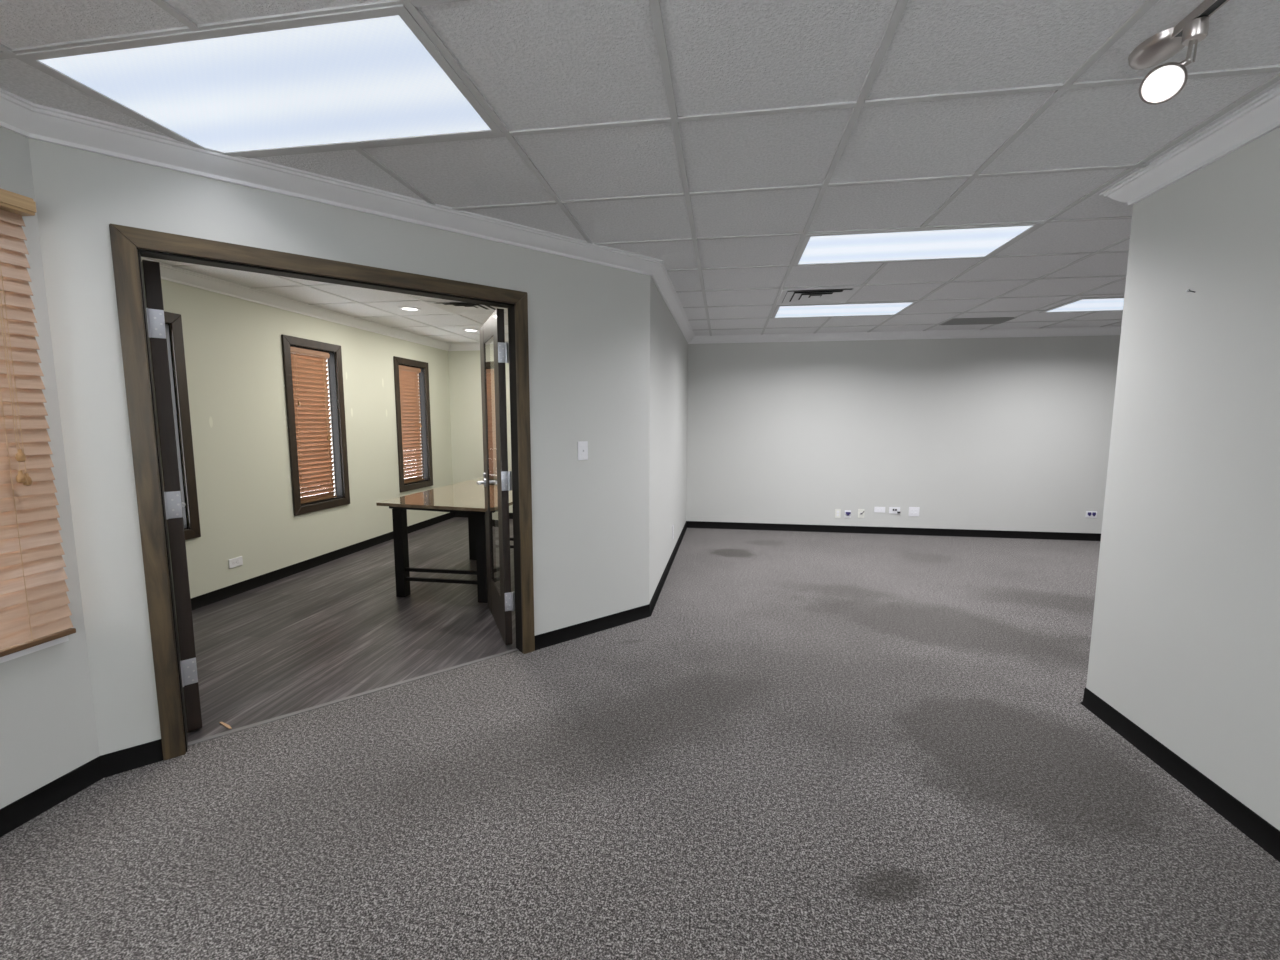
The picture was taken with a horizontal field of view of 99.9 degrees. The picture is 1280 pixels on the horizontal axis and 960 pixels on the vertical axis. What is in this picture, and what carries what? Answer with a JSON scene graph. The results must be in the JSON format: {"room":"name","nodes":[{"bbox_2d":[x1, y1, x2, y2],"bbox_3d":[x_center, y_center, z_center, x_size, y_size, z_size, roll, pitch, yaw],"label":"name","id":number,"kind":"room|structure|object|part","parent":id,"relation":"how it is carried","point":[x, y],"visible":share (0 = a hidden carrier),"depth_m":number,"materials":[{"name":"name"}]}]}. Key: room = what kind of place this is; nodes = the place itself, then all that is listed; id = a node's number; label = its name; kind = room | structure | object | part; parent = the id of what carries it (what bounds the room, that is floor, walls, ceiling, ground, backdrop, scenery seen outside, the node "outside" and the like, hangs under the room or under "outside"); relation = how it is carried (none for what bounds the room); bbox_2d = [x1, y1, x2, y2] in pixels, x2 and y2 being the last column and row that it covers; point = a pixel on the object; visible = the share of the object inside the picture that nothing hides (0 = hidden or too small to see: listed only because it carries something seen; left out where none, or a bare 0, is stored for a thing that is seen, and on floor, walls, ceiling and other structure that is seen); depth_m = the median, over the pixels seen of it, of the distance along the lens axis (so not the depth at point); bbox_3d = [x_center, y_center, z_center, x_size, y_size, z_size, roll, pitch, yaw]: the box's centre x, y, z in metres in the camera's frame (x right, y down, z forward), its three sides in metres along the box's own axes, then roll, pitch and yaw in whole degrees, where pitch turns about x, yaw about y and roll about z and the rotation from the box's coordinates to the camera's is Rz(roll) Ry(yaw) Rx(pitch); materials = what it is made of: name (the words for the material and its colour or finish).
{"room":"empty office","nodes":[
{"label":"empty office","id":0,"kind":"room"},
{"bbox_2d":[0,127,99,808],"bbox_3d":[-2.512,0.210,-0.391,0.100,2.420,4.803,1,6,9],"label":"wall","id":1,"kind":"structure","parent":0,"point":[48,730],"depth_m":1.90,"materials":[{"name":"paint"}]},
{"bbox_2d":[0,635,68,662],"bbox_3d":[-2.207,-0.102,1.424,0.130,1.476,0.930,1,6,9],"label":"window sill","id":2,"kind":"structure","parent":1,"relation":"in","point":[65,638],"depth_m":1.85,"materials":[{"name":"white paint"}]},
{"bbox_2d":[0,188,75,656],"bbox_3d":[-2.118,-0.144,1.442,0.077,1.500,0.894,1,6,9],"label":"window blind","id":3,"kind":"object","parent":1,"relation":"attached to","point":[34,600],"visible":1,"depth_m":1.80,"materials":[{"name":"brown wood"}]},
{"bbox_3d":[-2.039,-0.447,1.733,0.002,0.852,0.017,1,6,9],"label":"pull cord","id":4,"kind":"part","parent":3,"relation":"part of","materials":[{"name":"beige plastic"}]},
{"bbox_3d":[-2.131,-0.125,1.446,0.026,1.430,0.637,1,6,9],"label":"ladder cord","id":5,"kind":"part","parent":3,"relation":"part of","materials":[{"name":"beige plastic"}]},
{"bbox_3d":[-2.132,0.592,1.525,0.044,0.018,0.874,1,6,9],"label":"rail","id":6,"kind":"part","parent":3,"relation":"part of","materials":[{"name":"brown wood"}]},
{"bbox_2d":[0,512,512,836],"bbox_3d":[-1.880,1.075,2.408,3.221,0.087,10.310,1,6,9],"label":"baseboard","id":7,"kind":"structure","parent":1,"relation":"attached to","point":[28,807],"depth_m":2.13,"materials":[{"name":"black rubber"}]},
{"bbox_2d":[161,279,452,597],"bbox_3d":[-3.183,-0.368,4.839,0.160,2.420,5.830,1,6,9],"label":"wall","id":8,"kind":"structure","parent":0,"point":[233,346],"depth_m":4.55,"materials":[{"name":"beige paint"}]},
{"bbox_2d":[164,311,200,539],"bbox_3d":[-3.375,-0.336,3.539,0.175,1.594,0.720,1,6,9],"label":"window","id":9,"kind":"structure","parent":8,"relation":"in","point":[173,321],"depth_m":3.82,"materials":[{"name":"brown wood"}]},
{"bbox_2d":[229,556,242,568],"bbox_3d":[-3.206,0.652,4.270,0.009,0.072,0.118,1,6,9],"label":"wall outlet","id":10,"kind":"object","parent":8,"relation":"attached to","point":[237,561],"visible":1,"depth_m":4.26,"materials":[{"name":"white plastic"}]},
{"bbox_2d":[281,334,349,515],"bbox_3d":[-3.125,-0.510,5.117,0.175,1.594,0.720,1,6,9],"label":"window","id":11,"kind":"structure","parent":8,"relation":"in","point":[335,372],"depth_m":5.31,"materials":[{"name":"brown wood"}]},
{"bbox_2d":[290,346,336,503],"bbox_3d":[-3.095,-0.509,5.089,0.073,1.422,0.502,1,6,9],"label":"window blind","id":12,"kind":"object","parent":11,"relation":"attached to","point":[309,368],"visible":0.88,"depth_m":5.10,"materials":[{"name":"brown wood"}]},
{"bbox_3d":[-3.069,-0.784,5.057,0.002,0.758,0.362,1,6,9],"label":"pull cord","id":13,"kind":"part","parent":12,"relation":"part of","materials":[{"name":"beige plastic"}]},
{"bbox_3d":[-3.107,0.189,5.167,0.044,0.018,0.494,1,6,9],"label":"rail","id":14,"kind":"part","parent":12,"relation":"part of","materials":[{"name":"brown wood"}]},
{"bbox_3d":[-3.154,-0.510,5.121,0.046,1.430,0.556,1,6,9],"label":"frame","id":15,"kind":"part","parent":11,"relation":"part of","materials":[{"name":"brown wood"}]},
{"bbox_2d":[141,257,508,350],"bbox_3d":[-1.511,-1.497,4.449,3.221,0.085,5.630,1,6,9],"label":"crown molding","id":16,"kind":"structure","parent":8,"relation":"attached to","point":[169,273],"depth_m":4.69,"materials":[{"name":"white paint"}]},
{"bbox_2d":[393,356,432,492],"bbox_3d":[-2.875,-0.683,6.691,0.175,1.594,0.720,1,6,9],"label":"window","id":17,"kind":"structure","parent":8,"relation":"in","point":[424,393],"depth_m":6.90,"materials":[{"name":"brown wood"}]},
{"bbox_2d":[399,365,423,483],"bbox_3d":[-2.845,-0.682,6.662,0.073,1.422,0.502,1,6,9],"label":"window blind","id":18,"kind":"object","parent":17,"relation":"attached to","point":[411,425],"visible":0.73,"depth_m":6.69,"materials":[{"name":"brown wood"}]},
{"bbox_3d":[-2.857,0.016,6.741,0.044,0.018,0.494,1,6,9],"label":"rail","id":19,"kind":"part","parent":18,"relation":"part of","materials":[{"name":"brown wood"}]},
{"bbox_2d":[28,138,649,755],"bbox_3d":[-1.051,-0.143,2.831,2.824,2.420,0.060,-5,8,-39],"label":"wall","id":20,"kind":"structure","parent":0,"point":[589,323],"depth_m":2.36,"materials":[{"name":"paint"}]},
{"bbox_2d":[109,223,534,760],"bbox_3d":[-1.334,0.040,2.661,1.680,2.092,0.162,-5,8,-39],"label":"door frame","id":21,"kind":"structure","parent":20,"relation":"attached to","point":[128,244],"depth_m":2.19,"materials":[{"name":"brown wood"}]},
{"bbox_3d":[-1.915,0.102,2.103,0.070,2.090,0.020,-5,8,-39],"label":"casing","id":22,"kind":"part","parent":21,"relation":"part of","materials":[{"name":"brown wood"}]},
{"bbox_2d":[142,260,201,731],"bbox_3d":[-2.244,0.083,2.549,0.179,2.008,0.787,-6,9,-45],"label":"door","id":23,"kind":"structure","parent":21,"relation":"attached to","point":[174,504],"depth_m":2.27,"materials":[{"name":"brown wood"}]},
{"bbox_2d":[477,308,513,644],"bbox_3d":[-0.955,-0.025,3.545,0.169,2.008,0.787,-3,7,-23],"label":"door","id":24,"kind":"structure","parent":21,"relation":"attached to","point":[496,481],"depth_m":3.35,"materials":[{"name":"brown wood"}]},
{"bbox_3d":[-1.117,0.003,3.789,0.064,0.102,0.148,-3,7,-23],"label":"lever handle","id":25,"kind":"part","parent":24,"relation":"part of","materials":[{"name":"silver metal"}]},
{"bbox_3d":[-0.962,-0.089,3.524,0.006,1.651,0.432,-3,7,-23],"label":"glass pane","id":26,"kind":"part","parent":24,"relation":"part of","materials":[{"name":"clear glass"}]},
{"bbox_3d":[-0.665,-0.007,3.108,0.074,2.090,0.020,-5,8,-39],"label":"casing","id":27,"kind":"part","parent":21,"relation":"part of","materials":[{"name":"brown wood"}]},
{"bbox_2d":[578,441,587,459],"bbox_3d":[-0.354,-0.182,3.346,0.072,0.116,0.012,-5,8,-39],"label":"light switch","id":28,"kind":"object","parent":20,"relation":"attached to","point":[582,445],"visible":1,"depth_m":3.34,"materials":[{"name":"white plastic"}]},
{"bbox_2d":[448,350,512,512],"bbox_3d":[-1.067,-0.647,7.390,3.222,2.420,0.100,1,6,9],"label":"wall","id":29,"kind":"structure","parent":0,"point":[464,366],"depth_m":7.52,"materials":[{"name":"beige paint"}]},
{"bbox_2d":[0,517,1279,959],"bbox_3d":[1.577,1.214,1.875,10.220,0.060,10.310,1,6,9],"label":"floor","id":30,"kind":"structure","parent":0,"point":[809,745],"depth_m":2.01,"materials":[{"name":"carpet"}]},
{"bbox_2d":[219,722,231,728],"bbox_3d":[-1.879,1.113,2.442,0.105,0.004,0.013,4,7,29],"label":"chip","id":31,"kind":"object","parent":30,"relation":"on","point":[222,723],"visible":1,"depth_m":2.44,"materials":[{"name":"beige"}]},
{"bbox_2d":[188,648,518,745],"bbox_3d":[-1.332,1.077,2.783,1.565,0.004,0.028,-5,8,-39],"label":"trim","id":32,"kind":"structure","parent":30,"relation":"on","point":[516,649],"depth_m":2.66,"materials":[{"name":"grey plastic"}]},
{"bbox_2d":[376,478,513,602],"bbox_3d":[-1.395,0.465,4.919,1.060,0.752,1.955,1,6,9],"label":"conference table","id":33,"kind":"object","parent":30,"relation":"on","point":[468,497],"visible":0.66,"depth_m":4.18,"materials":[{"name":"brown wood"}]},
{"bbox_3d":[-1.871,0.568,4.220,0.076,0.700,0.076,1,6,9],"label":"leg","id":34,"kind":"part","parent":33,"relation":"part of","materials":[{"name":"black paint"}]},
{"bbox_3d":[-1.652,0.444,5.342,0.076,0.700,0.076,1,6,9],"label":"leg","id":35,"kind":"part","parent":33,"relation":"part of","materials":[{"name":"black paint"}]},
{"bbox_3d":[-1.192,0.583,4.093,0.076,0.700,0.076,1,6,9],"label":"leg","id":36,"kind":"part","parent":33,"relation":"part of","materials":[{"name":"black paint"}]},
{"bbox_2d":[0,0,1279,343],"bbox_3d":[1.581,-1.257,1.602,10.220,0.087,10.310,1,6,9],"label":"ceiling","id":37,"kind":"structure","parent":0,"point":[706,139],"depth_m":1.94,"materials":[{"name":"tile"}]},
{"bbox_2d":[16,4,502,156],"bbox_3d":[-1.137,-1.235,1.738,1.200,0.010,0.610,1,6,9],"label":"recessed light","id":38,"kind":"object","parent":37,"relation":"in","point":[373,76],"visible":0.89,"depth_m":1.67,"materials":[{"name":"white plastic"}]},
{"bbox_2d":[399,306,420,311],"bbox_3d":[-2.155,-1.601,5.041,0.196,0.010,0.196,1,6,9],"label":"recessed light","id":39,"kind":"object","parent":37,"relation":"in","point":[404,308],"visible":1,"depth_m":5.02,"materials":[{"name":"white plastic"}]},
{"bbox_2d":[427,300,507,314],"bbox_3d":[-1.549,-1.584,4.945,0.560,0.020,0.560,1,6,9],"label":"ceiling vent","id":40,"kind":"object","parent":37,"relation":"in","point":[457,307],"visible":0.68,"depth_m":4.94,"materials":[{"name":"grey metal"}]},
{"bbox_2d":[462,329,479,331],"bbox_3d":[-1.958,-1.733,6.235,0.196,0.010,0.196,1,6,9],"label":"recessed light","id":41,"kind":"object","parent":37,"relation":"in","point":[465,330],"visible":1,"depth_m":6.25,"materials":[{"name":"white plastic"}]},
{"bbox_2d":[776,286,860,304],"bbox_3d":[1.462,-1.529,4.490,0.590,0.020,0.590,1,6,9],"label":"ceiling vent","id":42,"kind":"object","parent":37,"relation":"in","point":[821,295],"visible":1,"depth_m":4.44,"materials":[{"name":"grey metal"}]},
{"bbox_2d":[771,301,918,318],"bbox_3d":[1.876,-1.597,5.064,1.200,0.010,0.610,1,6,9],"label":"recessed light","id":43,"kind":"object","parent":37,"relation":"in","point":[875,308],"visible":0.99,"depth_m":5.03,"materials":[{"name":"white plastic"}]},
{"bbox_2d":[793,223,1042,265],"bbox_3d":[1.567,-1.393,3.212,1.200,0.010,0.610,1,6,9],"label":"recessed light","id":44,"kind":"object","parent":37,"relation":"in","point":[969,242],"visible":1,"depth_m":3.19,"materials":[{"name":"white plastic"}]},
{"bbox_2d":[940,317,1014,324],"bbox_3d":[3.506,-1.652,5.607,0.610,0.014,0.340,1,6,9],"label":"ceiling vent","id":45,"kind":"object","parent":37,"relation":"in","point":[994,320],"visible":1,"depth_m":5.57,"materials":[{"name":"grey metal"}]},
{"bbox_2d":[1039,296,1123,312],"bbox_3d":[4.369,-1.560,4.762,1.200,0.010,0.610,1,6,9],"label":"recessed light","id":46,"kind":"object","parent":37,"relation":"in","point":[1091,304],"visible":0.49,"depth_m":4.83,"materials":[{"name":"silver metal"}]},
{"bbox_2d":[1128,0,1228,104],"bbox_3d":[1.336,-1.050,0.998,0.167,0.207,1.203,1,6,9],"label":"track light","id":47,"kind":"object","parent":37,"relation":"attached to","point":[1165,81],"visible":1,"depth_m":1.40,"materials":[{"name":"silver metal"}]},
{"bbox_3d":[1.357,-1.030,1.397,0.036,0.043,0.056,-5,8,-40],"label":"bulb","id":48,"kind":"part","parent":47,"relation":"part of","materials":[{"name":"white glass"}]},
{"bbox_3d":[1.372,-1.042,1.399,0.104,0.103,0.089,-2,7,-18],"label":"lamp shade","id":49,"kind":"part","parent":47,"relation":"part of","materials":[{"name":"silver metal"}]},
{"bbox_3d":[1.421,-1.105,1.386,0.023,0.053,0.009,1,6,9],"label":"stem","id":50,"kind":"part","parent":47,"relation":"part of","materials":[{"name":"silver metal"}]},
{"bbox_2d":[649,276,687,602],"bbox_3d":[0.302,-0.410,5.264,0.060,2.420,3.262,1,6,9],"label":"wall","id":51,"kind":"structure","parent":0,"point":[668,345],"depth_m":4.59,"materials":[{"name":"paint"}]},
{"bbox_2d":[686,335,1120,533],"bbox_3d":[4.055,-0.525,6.367,6.978,2.420,0.100,1,6,9],"label":"wall","id":52,"kind":"structure","parent":0,"point":[1005,433],"depth_m":6.45,"materials":[{"name":"paint"}]},
{"bbox_2d":[0,88,1120,343],"bbox_3d":[0.630,-1.371,3.339,13.366,0.085,5.252,-5,8,-40],"label":"crown molding","id":53,"kind":"structure","parent":52,"relation":"attached to","point":[21,116],"depth_m":2.43,"materials":[{"name":"white paint"}]},
{"bbox_2d":[535,521,1100,649],"bbox_3d":[2.875,0.678,6.074,8.472,0.087,3.182,-2,7,-18],"label":"baseboard","id":54,"kind":"structure","parent":52,"relation":"attached to","point":[547,639],"depth_m":6.35,"materials":[{"name":"black rubber"}]},
{"bbox_2d":[835,509,840,517],"bbox_3d":[2.452,0.415,6.669,0.066,0.108,0.009,1,6,9],"label":"wall outlet","id":55,"kind":"object","parent":52,"relation":"attached to","point":[837,511],"visible":1,"depth_m":6.67,"materials":[{"name":"white plastic"}]},
{"bbox_2d":[844,510,850,517],"bbox_3d":[2.566,0.423,6.641,0.074,0.092,0.030,1,6,9],"label":"outlet","id":56,"kind":"object","parent":52,"relation":"attached to","point":[847,512],"visible":1,"depth_m":6.65,"materials":[{"name":"white plastic"}]},
{"bbox_2d":[858,509,863,517],"bbox_3d":[2.721,0.413,6.614,0.074,0.108,0.033,1,6,9],"label":"outlet","id":57,"kind":"object","parent":52,"relation":"attached to","point":[860,511],"visible":1,"depth_m":6.62,"materials":[{"name":"white plastic"}]},
{"bbox_2d":[874,507,884,512],"bbox_3d":[2.934,0.364,6.587,0.128,0.070,0.009,1,6,9],"label":"wall outlet","id":58,"kind":"object","parent":52,"relation":"attached to","point":[876,509],"visible":1,"depth_m":6.58,"materials":[{"name":"white plastic"}]},
{"bbox_2d":[889,507,899,513],"bbox_3d":[3.103,0.372,6.552,0.128,0.080,0.028,1,6,9],"label":"outlet","id":59,"kind":"object","parent":52,"relation":"attached to","point":[892,510],"visible":1,"depth_m":6.56,"materials":[{"name":"white plastic"}]},
{"bbox_2d":[909,507,919,516],"bbox_3d":[3.325,0.386,6.527,0.118,0.114,0.009,1,6,9],"label":"wall outlet","id":60,"kind":"object","parent":52,"relation":"attached to","point":[913,511],"visible":1,"depth_m":6.52,"materials":[{"name":"white plastic"}]},
{"bbox_2d":[1086,511,1096,517],"bbox_3d":[5.224,0.400,6.224,0.112,0.074,0.016,1,6,9],"label":"outlet","id":61,"kind":"object","parent":52,"relation":"attached to","point":[1089,514],"visible":1,"depth_m":6.22,"materials":[{"name":"white plastic"}]},
{"bbox_2d":[1086,127,1279,830],"bbox_3d":[1.777,0.224,-0.456,0.130,2.420,6.010,1,6,9],"label":"wall","id":62,"kind":"structure","parent":0,"point":[1185,644],"depth_m":2.01,"materials":[{"name":"paint"}]},
{"bbox_2d":[1080,688,1279,861],"bbox_3d":[3.994,1.425,-0.668,4.649,0.087,6.024,1,6,9],"label":"baseboard","id":63,"kind":"structure","parent":62,"relation":"attached to","point":[1239,815],"depth_m":2.02,"materials":[{"name":"black rubber"}]},
{"bbox_2d":[1099,84,1279,205],"bbox_3d":[3.967,-0.899,-0.882,4.724,0.085,6.098,1,6,9],"label":"crown molding","id":64,"kind":"structure","parent":62,"relation":"attached to","point":[1260,116],"depth_m":1.97,"materials":[{"name":"white paint"}]}
]}

